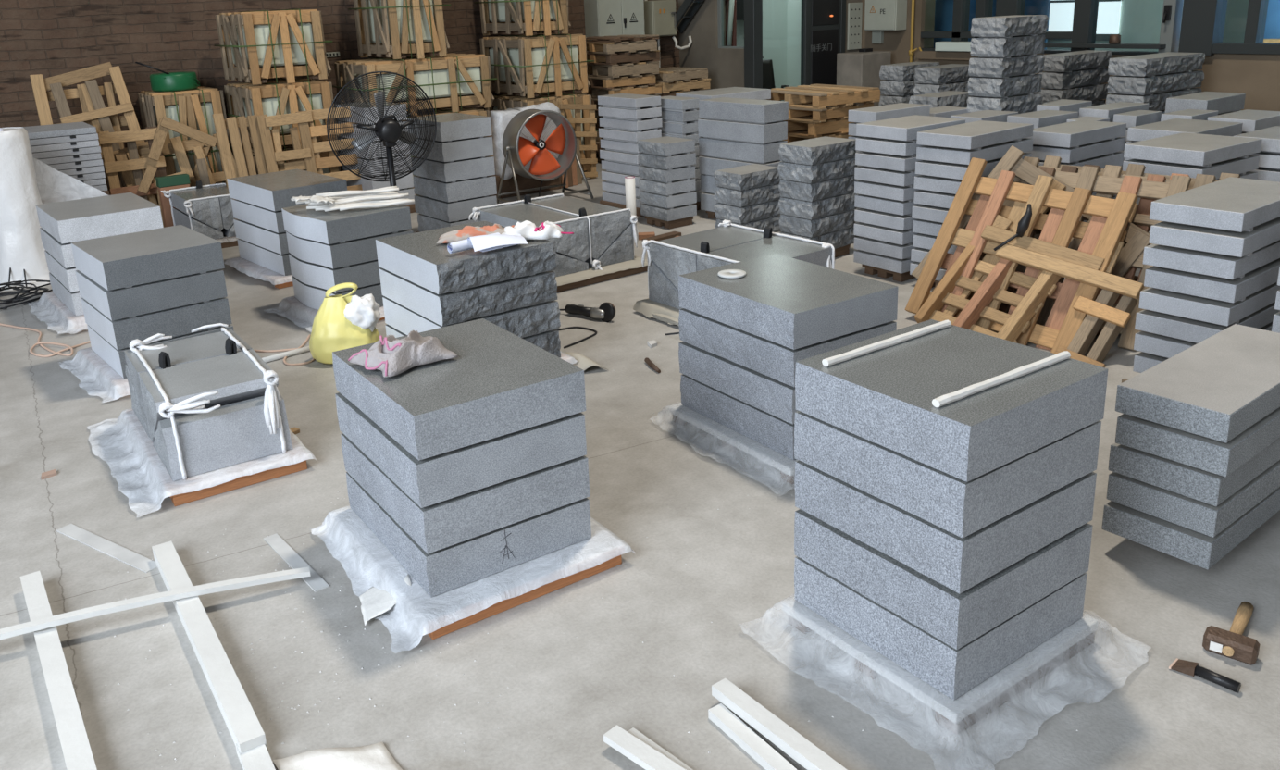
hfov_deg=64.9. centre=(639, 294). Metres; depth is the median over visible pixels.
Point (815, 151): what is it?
granite block
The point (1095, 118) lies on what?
granite block
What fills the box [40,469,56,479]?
shard
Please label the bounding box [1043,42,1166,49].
window ledge
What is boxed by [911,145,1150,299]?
wooden pallet
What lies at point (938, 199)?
granite block
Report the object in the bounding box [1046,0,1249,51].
wall
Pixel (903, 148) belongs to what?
granite block
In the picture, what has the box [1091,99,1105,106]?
granite block
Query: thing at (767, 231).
strap
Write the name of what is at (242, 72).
wooden crate
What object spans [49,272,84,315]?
granite block
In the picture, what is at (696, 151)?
granite block
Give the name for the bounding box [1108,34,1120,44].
jar
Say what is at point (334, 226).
granite block
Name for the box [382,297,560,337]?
granite block
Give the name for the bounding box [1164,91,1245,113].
granite block
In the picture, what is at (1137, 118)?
granite block
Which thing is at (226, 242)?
pallet base
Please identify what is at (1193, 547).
granite block
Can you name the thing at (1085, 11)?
window
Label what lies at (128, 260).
granite block
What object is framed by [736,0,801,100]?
wall
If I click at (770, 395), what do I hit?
granite block
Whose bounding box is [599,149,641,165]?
granite block
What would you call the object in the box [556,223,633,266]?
wedge stone
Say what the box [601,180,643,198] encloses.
granite block
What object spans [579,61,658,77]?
wooden pallet
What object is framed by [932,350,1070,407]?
strip
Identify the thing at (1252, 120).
granite block
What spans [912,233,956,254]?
granite block
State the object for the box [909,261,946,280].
granite block
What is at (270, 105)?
load
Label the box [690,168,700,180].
granite block
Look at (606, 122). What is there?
granite block
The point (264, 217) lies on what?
granite block
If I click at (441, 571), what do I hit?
granite block
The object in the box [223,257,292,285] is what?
plastic sheet
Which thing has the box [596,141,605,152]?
wooden pallet
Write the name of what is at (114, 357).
granite block
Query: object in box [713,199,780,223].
granite block
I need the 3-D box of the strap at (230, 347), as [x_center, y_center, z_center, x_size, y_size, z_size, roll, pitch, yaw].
[-1.777,0.240,4.377,0.045,0.098,0.035,13,22,42]
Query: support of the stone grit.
on the floor
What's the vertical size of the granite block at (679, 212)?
0.090 m
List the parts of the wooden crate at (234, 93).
corner post, rail, corner post, rail, post, rail, corner post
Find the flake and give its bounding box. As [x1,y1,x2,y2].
[646,340,657,347]
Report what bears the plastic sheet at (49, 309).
on the pallet base
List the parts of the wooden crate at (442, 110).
rail, corner post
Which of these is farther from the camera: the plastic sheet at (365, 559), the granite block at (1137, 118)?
the granite block at (1137, 118)
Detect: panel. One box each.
[846,2,862,49]
[933,0,953,48]
[968,0,996,41]
[1024,0,1050,49]
[1263,0,1279,38]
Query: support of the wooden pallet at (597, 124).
on the wooden pallet at (598, 139)
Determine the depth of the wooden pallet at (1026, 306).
5.33 m
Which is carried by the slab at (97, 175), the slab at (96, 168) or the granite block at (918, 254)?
the slab at (96, 168)
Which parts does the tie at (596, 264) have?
joint cord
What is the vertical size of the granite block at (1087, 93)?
0.156 m
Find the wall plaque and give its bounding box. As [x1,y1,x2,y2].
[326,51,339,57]
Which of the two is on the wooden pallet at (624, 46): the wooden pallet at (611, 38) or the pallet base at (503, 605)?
the wooden pallet at (611, 38)
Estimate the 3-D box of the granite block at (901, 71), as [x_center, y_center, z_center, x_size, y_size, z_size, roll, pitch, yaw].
[2.910,-2.398,10.839,0.628,0.160,0.331,-14,20,-35]
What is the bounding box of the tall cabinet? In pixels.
[584,0,645,126]
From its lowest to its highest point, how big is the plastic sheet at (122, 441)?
0.061 m
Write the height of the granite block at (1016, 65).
0.150 m
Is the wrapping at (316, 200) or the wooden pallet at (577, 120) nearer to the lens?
the wrapping at (316, 200)
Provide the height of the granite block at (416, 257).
0.153 m
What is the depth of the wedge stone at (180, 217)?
8.11 m
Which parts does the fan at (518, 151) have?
leg, leg, blade, blade, blade, blade, leg, leg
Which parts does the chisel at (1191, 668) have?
blade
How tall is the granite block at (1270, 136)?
0.099 m
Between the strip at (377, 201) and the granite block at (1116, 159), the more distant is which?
the granite block at (1116, 159)
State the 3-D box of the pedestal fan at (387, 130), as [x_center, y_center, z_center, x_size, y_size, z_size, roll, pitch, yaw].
[-1.707,-0.818,6.941,0.755,1.400,0.488,-11,18,-27]
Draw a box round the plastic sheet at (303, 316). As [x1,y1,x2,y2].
[263,296,385,332]
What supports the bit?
on the floor
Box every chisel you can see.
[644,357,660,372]
[1168,658,1241,693]
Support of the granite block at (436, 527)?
on the granite block at (441, 571)
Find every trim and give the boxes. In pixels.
[744,0,762,88]
[917,50,1132,60]
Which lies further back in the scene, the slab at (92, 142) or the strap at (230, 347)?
the slab at (92, 142)
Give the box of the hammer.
[1202,601,1260,665]
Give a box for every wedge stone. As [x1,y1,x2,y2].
[124,329,251,438]
[124,364,149,439]
[173,208,223,238]
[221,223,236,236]
[478,202,589,261]
[529,195,631,259]
[551,253,588,276]
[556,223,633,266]
[647,257,682,309]
[648,225,776,289]
[696,235,832,271]
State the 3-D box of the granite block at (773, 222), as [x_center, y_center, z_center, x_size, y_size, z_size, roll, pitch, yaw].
[0.818,-0.517,7.592,0.416,0.116,0.307,-14,20,-35]
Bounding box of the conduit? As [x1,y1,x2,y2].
[672,36,692,49]
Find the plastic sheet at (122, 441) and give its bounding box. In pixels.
[86,408,317,517]
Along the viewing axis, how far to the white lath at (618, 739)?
2.46 m
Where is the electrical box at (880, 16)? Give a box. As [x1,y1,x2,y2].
[864,0,907,43]
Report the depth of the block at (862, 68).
11.97 m
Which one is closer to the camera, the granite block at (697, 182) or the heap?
the heap
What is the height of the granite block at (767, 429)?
0.139 m
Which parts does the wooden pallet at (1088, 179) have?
rail, rail, rail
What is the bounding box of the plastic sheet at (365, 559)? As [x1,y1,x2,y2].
[310,505,635,653]
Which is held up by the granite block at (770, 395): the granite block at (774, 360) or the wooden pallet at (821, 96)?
the granite block at (774, 360)
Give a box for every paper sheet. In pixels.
[555,255,647,285]
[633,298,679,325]
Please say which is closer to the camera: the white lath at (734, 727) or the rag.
the white lath at (734, 727)
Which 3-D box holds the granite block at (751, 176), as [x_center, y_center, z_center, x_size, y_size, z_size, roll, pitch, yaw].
[0.800,-0.868,7.492,0.421,0.122,0.302,-14,20,-35]
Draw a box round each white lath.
[0,566,310,640]
[235,743,275,769]
[603,724,685,769]
[627,727,693,769]
[708,703,796,769]
[711,678,846,769]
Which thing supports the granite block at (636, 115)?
on the granite block at (606, 122)
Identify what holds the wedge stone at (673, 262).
on the wedge stone at (662, 290)
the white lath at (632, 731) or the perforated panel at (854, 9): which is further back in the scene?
the perforated panel at (854, 9)
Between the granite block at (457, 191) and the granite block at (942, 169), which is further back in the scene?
the granite block at (457, 191)
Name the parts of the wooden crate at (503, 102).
rail, corner post, rail, post, corner post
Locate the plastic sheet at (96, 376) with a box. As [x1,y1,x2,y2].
[58,347,130,402]
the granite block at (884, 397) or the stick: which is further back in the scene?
the stick
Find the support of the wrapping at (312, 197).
on the strip at (311, 203)
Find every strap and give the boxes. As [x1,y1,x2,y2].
[158,351,171,369]
[196,180,202,188]
[224,337,236,355]
[523,194,531,204]
[578,207,586,217]
[700,241,709,253]
[762,225,772,238]
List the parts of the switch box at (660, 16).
door, handle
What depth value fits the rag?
3.28 m
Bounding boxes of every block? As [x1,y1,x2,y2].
[36,192,163,243]
[39,227,121,268]
[44,249,79,292]
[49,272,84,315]
[71,224,224,290]
[74,269,227,320]
[80,297,232,349]
[86,323,234,378]
[170,187,223,231]
[200,184,235,230]
[226,168,347,211]
[230,198,286,233]
[233,218,288,254]
[236,238,291,275]
[281,203,411,244]
[285,229,413,268]
[288,253,382,292]
[291,275,385,310]
[332,318,585,460]
[335,100,407,124]
[335,392,586,508]
[336,121,406,142]
[338,137,410,160]
[340,433,590,553]
[341,154,411,176]
[343,170,413,190]
[346,472,591,597]
[375,220,556,294]
[379,268,557,326]
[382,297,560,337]
[385,324,560,357]
[397,187,415,205]
[407,112,491,142]
[410,136,493,161]
[410,155,495,182]
[413,174,497,202]
[414,194,497,222]
[417,213,476,231]
[597,93,660,110]
[598,106,661,121]
[598,127,661,143]
[599,117,662,132]
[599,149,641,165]
[600,138,643,154]
[601,160,644,175]
[601,170,644,186]
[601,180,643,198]
[602,191,644,208]
[637,136,695,156]
[638,152,695,170]
[638,165,695,183]
[638,178,695,196]
[640,190,696,209]
[640,203,696,221]
[656,95,699,111]
[657,110,700,124]
[658,121,698,136]
[661,133,700,146]
[675,86,770,99]
[678,253,898,349]
[678,308,896,386]
[678,341,797,424]
[680,373,795,459]
[690,145,700,157]
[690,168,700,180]
[691,157,699,169]
[692,180,700,192]
[695,191,701,201]
[697,118,787,144]
[698,97,788,124]
[698,136,787,163]
[699,155,782,175]
[700,173,779,193]
[700,192,782,216]
[713,163,782,190]
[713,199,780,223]
[714,183,781,207]
[714,215,780,232]
[777,157,857,183]
[778,136,856,165]
[778,174,857,201]
[778,192,857,219]
[778,210,855,237]
[778,226,855,248]
[794,410,1101,537]
[794,459,1096,593]
[794,509,1093,649]
[794,556,1087,700]
[795,319,1108,482]
[836,48,891,106]
[848,102,930,123]
[848,122,862,136]
[848,136,861,139]
[853,222,917,245]
[853,236,917,259]
[853,249,915,273]
[854,165,919,186]
[854,180,919,201]
[854,194,919,215]
[854,208,918,230]
[855,136,922,157]
[855,151,921,172]
[856,114,965,141]
[878,94,914,105]
[879,62,940,81]
[879,79,917,96]
[908,90,974,108]
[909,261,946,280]
[910,247,953,261]
[911,204,949,223]
[912,81,968,95]
[912,219,943,236]
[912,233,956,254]
[913,63,976,84]
[913,174,987,195]
[913,189,956,208]
[915,152,1031,179]
[916,120,1033,149]
[916,137,1033,164]
[929,106,968,117]
[950,110,1018,123]
[966,92,1043,113]
[968,54,1044,77]
[968,74,1042,98]
[969,35,1045,58]
[970,14,1048,37]
[1006,109,1078,128]
[1026,136,1125,162]
[1027,119,1126,148]
[1036,99,1092,114]
[1038,83,1108,102]
[1038,151,1124,168]
[1039,66,1109,88]
[1043,49,1111,72]
[1066,116,1109,122]
[1079,101,1149,122]
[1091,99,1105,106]
[1101,486,1279,569]
[1106,70,1204,95]
[1106,87,1201,111]
[1106,459,1279,537]
[1107,51,1205,76]
[1107,437,1279,506]
[1113,110,1161,128]
[1115,323,1279,443]
[1115,407,1279,476]
[1121,128,1130,142]
[1122,154,1259,179]
[1123,132,1262,166]
[1126,118,1242,141]
[1132,351,1168,372]
[1133,322,1272,358]
[1134,268,1141,275]
[1134,301,1279,343]
[1138,282,1279,326]
[1143,239,1279,279]
[1143,258,1279,303]
[1149,176,1279,232]
[1149,216,1279,257]
[1160,109,1218,121]
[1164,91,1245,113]
[1207,109,1279,132]
[1215,171,1257,180]
[1233,125,1279,153]
[1251,167,1279,182]
[1252,151,1279,169]
[1271,311,1279,333]
[1274,289,1279,310]
[1277,267,1279,285]
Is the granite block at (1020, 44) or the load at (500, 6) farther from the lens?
the load at (500, 6)
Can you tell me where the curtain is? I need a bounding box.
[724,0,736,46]
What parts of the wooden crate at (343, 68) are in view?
corner post, rail, corner post, rail, post, rail, rail, post, rail, corner post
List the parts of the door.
panel, panel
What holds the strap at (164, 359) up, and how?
on the wedge stone at (188, 350)
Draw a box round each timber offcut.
[638,231,655,240]
[642,231,681,241]
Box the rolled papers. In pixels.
[447,232,527,253]
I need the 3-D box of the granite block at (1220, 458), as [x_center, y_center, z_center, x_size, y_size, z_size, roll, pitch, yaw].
[1.953,0.381,3.333,0.867,0.104,0.333,-15,20,-36]
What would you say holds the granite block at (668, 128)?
on the granite block at (695, 137)
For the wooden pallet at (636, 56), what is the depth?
11.26 m
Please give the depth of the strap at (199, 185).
8.53 m
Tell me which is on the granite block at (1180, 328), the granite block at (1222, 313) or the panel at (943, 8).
the granite block at (1222, 313)
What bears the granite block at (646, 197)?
on the granite block at (679, 212)
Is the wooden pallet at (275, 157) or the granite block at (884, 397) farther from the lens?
the wooden pallet at (275, 157)
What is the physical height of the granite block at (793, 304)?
0.151 m
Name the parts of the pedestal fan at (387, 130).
blade, blade, motor, handle, blade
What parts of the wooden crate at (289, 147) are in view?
rail, corner post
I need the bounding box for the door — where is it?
[808,0,841,85]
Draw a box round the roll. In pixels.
[0,126,49,290]
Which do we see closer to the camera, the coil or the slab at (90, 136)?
the slab at (90, 136)
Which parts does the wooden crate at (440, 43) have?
corner post, rail, corner post, post, rail, corner post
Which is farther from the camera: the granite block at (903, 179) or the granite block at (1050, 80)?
the granite block at (1050, 80)
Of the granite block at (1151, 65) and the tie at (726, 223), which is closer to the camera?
the tie at (726, 223)
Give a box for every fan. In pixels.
[326,71,436,191]
[497,109,593,203]
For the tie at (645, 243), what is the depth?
5.84 m
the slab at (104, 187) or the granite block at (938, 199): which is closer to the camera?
the granite block at (938, 199)
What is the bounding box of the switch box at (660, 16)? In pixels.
[643,0,676,68]
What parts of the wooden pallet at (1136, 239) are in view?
rail, rail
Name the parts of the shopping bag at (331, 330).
handle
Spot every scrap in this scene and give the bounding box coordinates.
[273,742,402,769]
[343,293,380,331]
[565,351,608,370]
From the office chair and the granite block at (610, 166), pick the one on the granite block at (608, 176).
the granite block at (610, 166)
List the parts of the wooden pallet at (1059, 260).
rail, rail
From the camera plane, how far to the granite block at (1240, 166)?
5.87 m
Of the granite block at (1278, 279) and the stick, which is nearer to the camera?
the granite block at (1278, 279)
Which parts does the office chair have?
backrest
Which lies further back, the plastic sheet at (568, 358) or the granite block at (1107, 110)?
the granite block at (1107, 110)
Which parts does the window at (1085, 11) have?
sash post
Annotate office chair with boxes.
[762,59,788,100]
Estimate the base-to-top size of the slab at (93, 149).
0.048 m
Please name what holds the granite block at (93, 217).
on the granite block
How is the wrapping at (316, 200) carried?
on the strip at (316, 208)
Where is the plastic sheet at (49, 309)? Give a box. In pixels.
[26,291,87,334]
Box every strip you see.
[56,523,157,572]
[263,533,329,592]
[295,199,307,204]
[306,198,404,209]
[308,198,405,206]
[310,193,401,204]
[315,187,398,196]
[315,202,408,211]
[320,186,397,197]
[323,198,410,211]
[327,193,409,205]
[329,191,397,199]
[339,198,414,211]
[821,320,951,366]
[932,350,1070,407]
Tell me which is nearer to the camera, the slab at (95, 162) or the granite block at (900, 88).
the slab at (95, 162)
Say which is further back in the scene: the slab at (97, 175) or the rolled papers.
the slab at (97, 175)
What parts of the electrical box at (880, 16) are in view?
plate, door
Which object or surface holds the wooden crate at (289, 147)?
on the floor
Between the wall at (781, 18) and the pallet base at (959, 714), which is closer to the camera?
the pallet base at (959, 714)
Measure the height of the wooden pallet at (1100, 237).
0.912 m
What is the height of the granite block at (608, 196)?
0.077 m
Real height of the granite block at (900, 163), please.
0.093 m
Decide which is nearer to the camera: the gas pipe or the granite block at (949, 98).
the granite block at (949, 98)
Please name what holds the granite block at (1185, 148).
on the granite block at (1240, 166)
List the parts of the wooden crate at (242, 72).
corner post, rail, rail, corner post, rail, rail, post, rail, corner post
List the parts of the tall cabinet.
door, door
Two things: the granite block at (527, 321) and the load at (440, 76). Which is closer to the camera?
the granite block at (527, 321)
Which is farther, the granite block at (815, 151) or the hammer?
the granite block at (815, 151)
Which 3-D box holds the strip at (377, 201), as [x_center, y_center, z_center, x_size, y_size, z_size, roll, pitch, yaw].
[-1.714,-0.550,6.120,0.601,0.028,0.025,-6,17,-13]
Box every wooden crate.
[136,86,232,185]
[213,9,332,85]
[223,77,340,151]
[231,144,340,175]
[332,53,497,116]
[335,106,490,195]
[347,0,450,59]
[474,0,571,36]
[479,33,594,98]
[484,91,598,172]
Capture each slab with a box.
[23,122,96,139]
[29,133,98,146]
[30,139,99,152]
[32,146,100,159]
[37,152,101,164]
[37,177,106,186]
[48,159,103,170]
[58,165,104,175]
[70,171,105,180]
[91,184,107,191]
[138,348,278,442]
[152,394,292,481]
[490,101,560,180]
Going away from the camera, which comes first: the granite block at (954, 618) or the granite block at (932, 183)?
the granite block at (954, 618)
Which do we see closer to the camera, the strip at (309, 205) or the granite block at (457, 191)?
the strip at (309, 205)
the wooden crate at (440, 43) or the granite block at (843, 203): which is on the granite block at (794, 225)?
the granite block at (843, 203)
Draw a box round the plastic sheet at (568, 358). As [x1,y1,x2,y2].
[559,350,578,364]
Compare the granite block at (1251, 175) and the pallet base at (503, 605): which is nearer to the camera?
the pallet base at (503, 605)
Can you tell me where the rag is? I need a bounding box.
[347,330,458,377]
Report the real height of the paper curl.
0.068 m
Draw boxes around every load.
[152,101,223,183]
[229,23,316,67]
[238,93,325,134]
[305,167,330,173]
[347,66,482,101]
[365,0,435,43]
[487,0,556,22]
[489,45,579,83]
[493,106,584,154]
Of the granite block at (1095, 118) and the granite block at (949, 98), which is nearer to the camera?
the granite block at (1095, 118)
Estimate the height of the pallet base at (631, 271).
0.070 m
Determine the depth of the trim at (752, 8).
11.63 m
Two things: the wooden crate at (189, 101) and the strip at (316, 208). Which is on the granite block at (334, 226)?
the strip at (316, 208)
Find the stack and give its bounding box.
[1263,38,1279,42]
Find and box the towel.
[436,223,514,243]
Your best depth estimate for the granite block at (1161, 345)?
4.52 m
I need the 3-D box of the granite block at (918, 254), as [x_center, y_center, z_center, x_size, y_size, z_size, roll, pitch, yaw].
[2.078,-0.275,6.374,0.690,0.091,0.370,-15,21,-38]
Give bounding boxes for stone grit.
[77,290,1122,767]
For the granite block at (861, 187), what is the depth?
6.34 m
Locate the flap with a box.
[359,574,411,625]
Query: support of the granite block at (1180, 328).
on the granite block
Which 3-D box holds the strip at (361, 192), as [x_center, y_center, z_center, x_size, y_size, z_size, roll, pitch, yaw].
[-1.732,-0.625,6.191,0.481,0.029,0.027,-11,18,-26]
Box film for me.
[32,157,107,204]
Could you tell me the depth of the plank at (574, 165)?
10.30 m
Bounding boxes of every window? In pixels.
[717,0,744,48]
[920,0,1183,55]
[1047,0,1122,40]
[1178,0,1279,55]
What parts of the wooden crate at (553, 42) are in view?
corner post, rail, rail, rail, corner post, rail, rail, post, rail, corner post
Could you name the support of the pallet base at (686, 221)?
on the floor
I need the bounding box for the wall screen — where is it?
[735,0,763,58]
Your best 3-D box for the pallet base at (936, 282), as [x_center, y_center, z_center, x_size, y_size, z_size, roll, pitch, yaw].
[2.086,-0.124,6.420,0.610,0.074,0.290,-15,21,-37]
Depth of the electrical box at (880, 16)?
12.03 m
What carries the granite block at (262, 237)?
on the granite block at (279, 263)
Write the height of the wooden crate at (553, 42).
0.623 m
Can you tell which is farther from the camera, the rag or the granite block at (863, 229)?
the granite block at (863, 229)
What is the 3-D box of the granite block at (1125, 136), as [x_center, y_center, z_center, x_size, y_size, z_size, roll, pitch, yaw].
[3.650,-1.183,7.405,0.360,0.101,0.170,-14,20,-34]
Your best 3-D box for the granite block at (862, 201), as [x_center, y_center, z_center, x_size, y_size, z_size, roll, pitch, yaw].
[1.753,-0.617,6.583,0.582,0.093,0.402,-14,20,-34]
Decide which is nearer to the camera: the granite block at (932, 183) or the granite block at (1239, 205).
the granite block at (1239, 205)
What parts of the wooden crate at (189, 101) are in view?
rail, corner post, rail, post, corner post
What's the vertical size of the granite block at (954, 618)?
0.153 m
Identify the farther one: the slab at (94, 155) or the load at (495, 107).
the load at (495, 107)
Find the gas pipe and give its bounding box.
[908,0,917,62]
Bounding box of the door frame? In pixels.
[800,0,845,85]
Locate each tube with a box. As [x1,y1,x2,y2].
[624,175,636,223]
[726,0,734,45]
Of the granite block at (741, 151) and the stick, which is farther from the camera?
the granite block at (741, 151)
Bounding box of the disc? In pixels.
[718,269,745,278]
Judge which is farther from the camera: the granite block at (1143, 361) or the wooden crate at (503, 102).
the wooden crate at (503, 102)
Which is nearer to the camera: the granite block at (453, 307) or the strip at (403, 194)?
the granite block at (453, 307)
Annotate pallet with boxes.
[29,62,159,205]
[98,126,166,200]
[114,133,238,205]
[136,116,217,227]
[211,112,267,187]
[256,111,317,173]
[305,106,362,190]
[558,103,597,183]
[575,84,661,99]
[576,39,657,54]
[578,49,659,64]
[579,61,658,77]
[579,74,655,89]
[582,110,603,120]
[583,119,604,129]
[583,126,603,141]
[584,150,604,162]
[585,35,658,42]
[591,98,602,111]
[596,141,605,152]
[645,88,703,96]
[654,66,708,83]
[655,78,710,93]
[766,84,880,109]
[782,115,854,137]
[782,129,852,142]
[787,101,873,123]
[905,157,1138,353]
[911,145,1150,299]
[914,239,1064,343]
[979,165,1191,350]
[981,214,1143,367]
[1023,156,1216,335]
[1043,155,1240,282]
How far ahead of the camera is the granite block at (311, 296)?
6.08 m
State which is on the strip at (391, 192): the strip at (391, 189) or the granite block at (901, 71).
the strip at (391, 189)
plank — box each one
[560,173,568,187]
[567,164,572,186]
[571,157,577,185]
[575,137,582,184]
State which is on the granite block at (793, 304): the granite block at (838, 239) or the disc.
the disc
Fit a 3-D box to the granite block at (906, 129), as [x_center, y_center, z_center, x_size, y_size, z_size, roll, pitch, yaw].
[1.734,-1.061,6.450,0.582,0.093,0.402,-14,20,-35]
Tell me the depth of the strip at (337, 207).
6.00 m
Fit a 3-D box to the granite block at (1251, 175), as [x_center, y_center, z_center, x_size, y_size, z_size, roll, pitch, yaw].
[3.319,-0.673,6.089,0.676,0.101,0.468,-13,19,-32]
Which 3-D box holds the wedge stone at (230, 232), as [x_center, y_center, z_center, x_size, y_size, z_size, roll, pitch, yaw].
[-3.457,-0.666,8.447,0.205,0.243,0.675,-14,20,-34]
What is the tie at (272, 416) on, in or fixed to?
attached to the wedge stone at (188, 350)
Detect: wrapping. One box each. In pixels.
[290,195,310,201]
[307,195,336,201]
[312,197,335,204]
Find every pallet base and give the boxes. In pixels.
[170,459,307,506]
[214,234,238,248]
[232,264,293,288]
[405,203,415,213]
[427,555,621,639]
[491,173,561,198]
[556,265,647,292]
[599,199,644,216]
[645,215,693,229]
[668,402,798,484]
[693,201,700,210]
[706,211,716,219]
[782,596,1098,734]
[834,244,850,257]
[861,264,915,282]
[932,280,939,287]
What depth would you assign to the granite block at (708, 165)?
8.23 m
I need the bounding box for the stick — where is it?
[261,346,310,362]
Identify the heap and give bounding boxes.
[0,267,52,309]
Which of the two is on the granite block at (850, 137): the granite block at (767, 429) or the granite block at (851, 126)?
the granite block at (851, 126)
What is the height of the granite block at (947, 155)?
0.091 m
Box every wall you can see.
[0,0,679,195]
[677,0,744,89]
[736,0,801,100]
[845,0,861,52]
[861,0,1279,111]
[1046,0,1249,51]
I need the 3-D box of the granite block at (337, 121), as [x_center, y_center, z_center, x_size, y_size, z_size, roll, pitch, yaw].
[-2.438,-1.502,9.188,0.402,0.153,0.621,-15,21,-37]
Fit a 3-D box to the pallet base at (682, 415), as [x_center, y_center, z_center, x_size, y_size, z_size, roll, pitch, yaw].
[0.611,0.553,4.314,0.635,0.070,0.791,-13,19,-32]
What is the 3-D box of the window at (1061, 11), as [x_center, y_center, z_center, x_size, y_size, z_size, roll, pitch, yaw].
[5.481,-3.996,12.375,0.050,1.700,0.970,-14,20,-34]
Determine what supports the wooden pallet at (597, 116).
on the wooden pallet at (597, 124)
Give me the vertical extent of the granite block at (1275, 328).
0.102 m
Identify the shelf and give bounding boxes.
[934,41,970,51]
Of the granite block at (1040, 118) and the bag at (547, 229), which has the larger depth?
the granite block at (1040, 118)
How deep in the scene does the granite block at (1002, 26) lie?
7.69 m
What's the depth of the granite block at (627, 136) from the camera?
8.66 m
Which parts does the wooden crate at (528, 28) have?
corner post, rail, corner post, rail, post, corner post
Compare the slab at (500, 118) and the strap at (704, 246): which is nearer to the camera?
the strap at (704, 246)
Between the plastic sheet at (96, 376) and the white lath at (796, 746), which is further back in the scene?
the plastic sheet at (96, 376)
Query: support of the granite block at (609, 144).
on the granite block at (606, 155)
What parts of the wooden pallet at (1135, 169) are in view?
rail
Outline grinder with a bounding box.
[564,302,615,322]
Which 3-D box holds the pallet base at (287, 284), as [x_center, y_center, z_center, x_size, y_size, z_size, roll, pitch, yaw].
[-2.523,-0.214,7.354,0.623,0.070,0.862,-16,21,-39]
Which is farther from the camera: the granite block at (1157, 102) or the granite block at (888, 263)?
the granite block at (1157, 102)
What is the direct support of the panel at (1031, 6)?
on the floor
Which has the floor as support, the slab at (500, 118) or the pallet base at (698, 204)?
the pallet base at (698, 204)
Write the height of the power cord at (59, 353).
0.027 m
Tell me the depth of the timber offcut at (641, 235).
7.84 m
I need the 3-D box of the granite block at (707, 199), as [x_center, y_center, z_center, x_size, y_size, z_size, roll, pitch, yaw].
[0.855,-0.744,8.316,0.280,0.142,0.732,-16,21,-39]
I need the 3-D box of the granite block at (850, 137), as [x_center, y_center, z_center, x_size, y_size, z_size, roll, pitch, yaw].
[1.876,-1.159,7.591,0.590,0.099,0.270,-13,20,-33]
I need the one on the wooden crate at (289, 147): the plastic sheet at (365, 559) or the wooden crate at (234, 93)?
the wooden crate at (234, 93)
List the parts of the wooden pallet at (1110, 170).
rail, rail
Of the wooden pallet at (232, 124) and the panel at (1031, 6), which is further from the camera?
the panel at (1031, 6)
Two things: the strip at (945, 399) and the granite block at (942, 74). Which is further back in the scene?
the granite block at (942, 74)
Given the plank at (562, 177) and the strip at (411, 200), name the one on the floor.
the plank at (562, 177)
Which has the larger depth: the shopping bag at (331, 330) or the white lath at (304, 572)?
the shopping bag at (331, 330)
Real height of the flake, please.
0.020 m
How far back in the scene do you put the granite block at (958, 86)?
10.20 m
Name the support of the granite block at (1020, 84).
on the granite block
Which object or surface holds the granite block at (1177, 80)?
on the granite block
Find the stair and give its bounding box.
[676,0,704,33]
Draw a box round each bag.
[309,282,379,363]
[501,220,563,239]
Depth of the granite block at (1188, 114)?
7.32 m
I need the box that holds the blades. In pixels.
[520,113,559,170]
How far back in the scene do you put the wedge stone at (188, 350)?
4.41 m
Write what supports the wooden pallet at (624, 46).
on the wooden pallet at (636, 56)
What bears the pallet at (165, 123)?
on the floor
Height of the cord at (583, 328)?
0.035 m
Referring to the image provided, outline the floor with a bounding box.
[0,157,1279,769]
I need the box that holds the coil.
[135,62,199,91]
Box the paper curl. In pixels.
[651,313,678,323]
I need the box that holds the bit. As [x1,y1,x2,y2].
[289,427,299,434]
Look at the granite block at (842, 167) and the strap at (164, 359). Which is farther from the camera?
the granite block at (842, 167)
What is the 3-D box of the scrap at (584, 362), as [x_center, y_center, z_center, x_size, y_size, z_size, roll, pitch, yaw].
[-0.307,0.339,5.178,0.130,0.056,0.320,-14,20,-34]
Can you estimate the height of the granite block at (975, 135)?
0.091 m
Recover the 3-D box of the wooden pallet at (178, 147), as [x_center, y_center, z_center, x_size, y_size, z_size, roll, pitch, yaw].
[-3.986,-0.988,8.884,1.075,0.817,0.156,-14,20,-34]
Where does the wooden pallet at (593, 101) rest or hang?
on the wooden pallet at (597, 116)
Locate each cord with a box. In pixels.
[0,323,90,357]
[254,334,315,365]
[557,309,596,347]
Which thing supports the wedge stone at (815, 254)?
on the wedge stone
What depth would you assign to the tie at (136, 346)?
3.90 m
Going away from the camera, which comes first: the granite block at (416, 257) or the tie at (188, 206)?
the granite block at (416, 257)
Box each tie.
[129,333,220,480]
[161,183,225,225]
[183,194,229,229]
[191,323,286,452]
[468,193,563,222]
[522,200,638,270]
[641,239,739,288]
[718,219,835,269]
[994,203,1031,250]

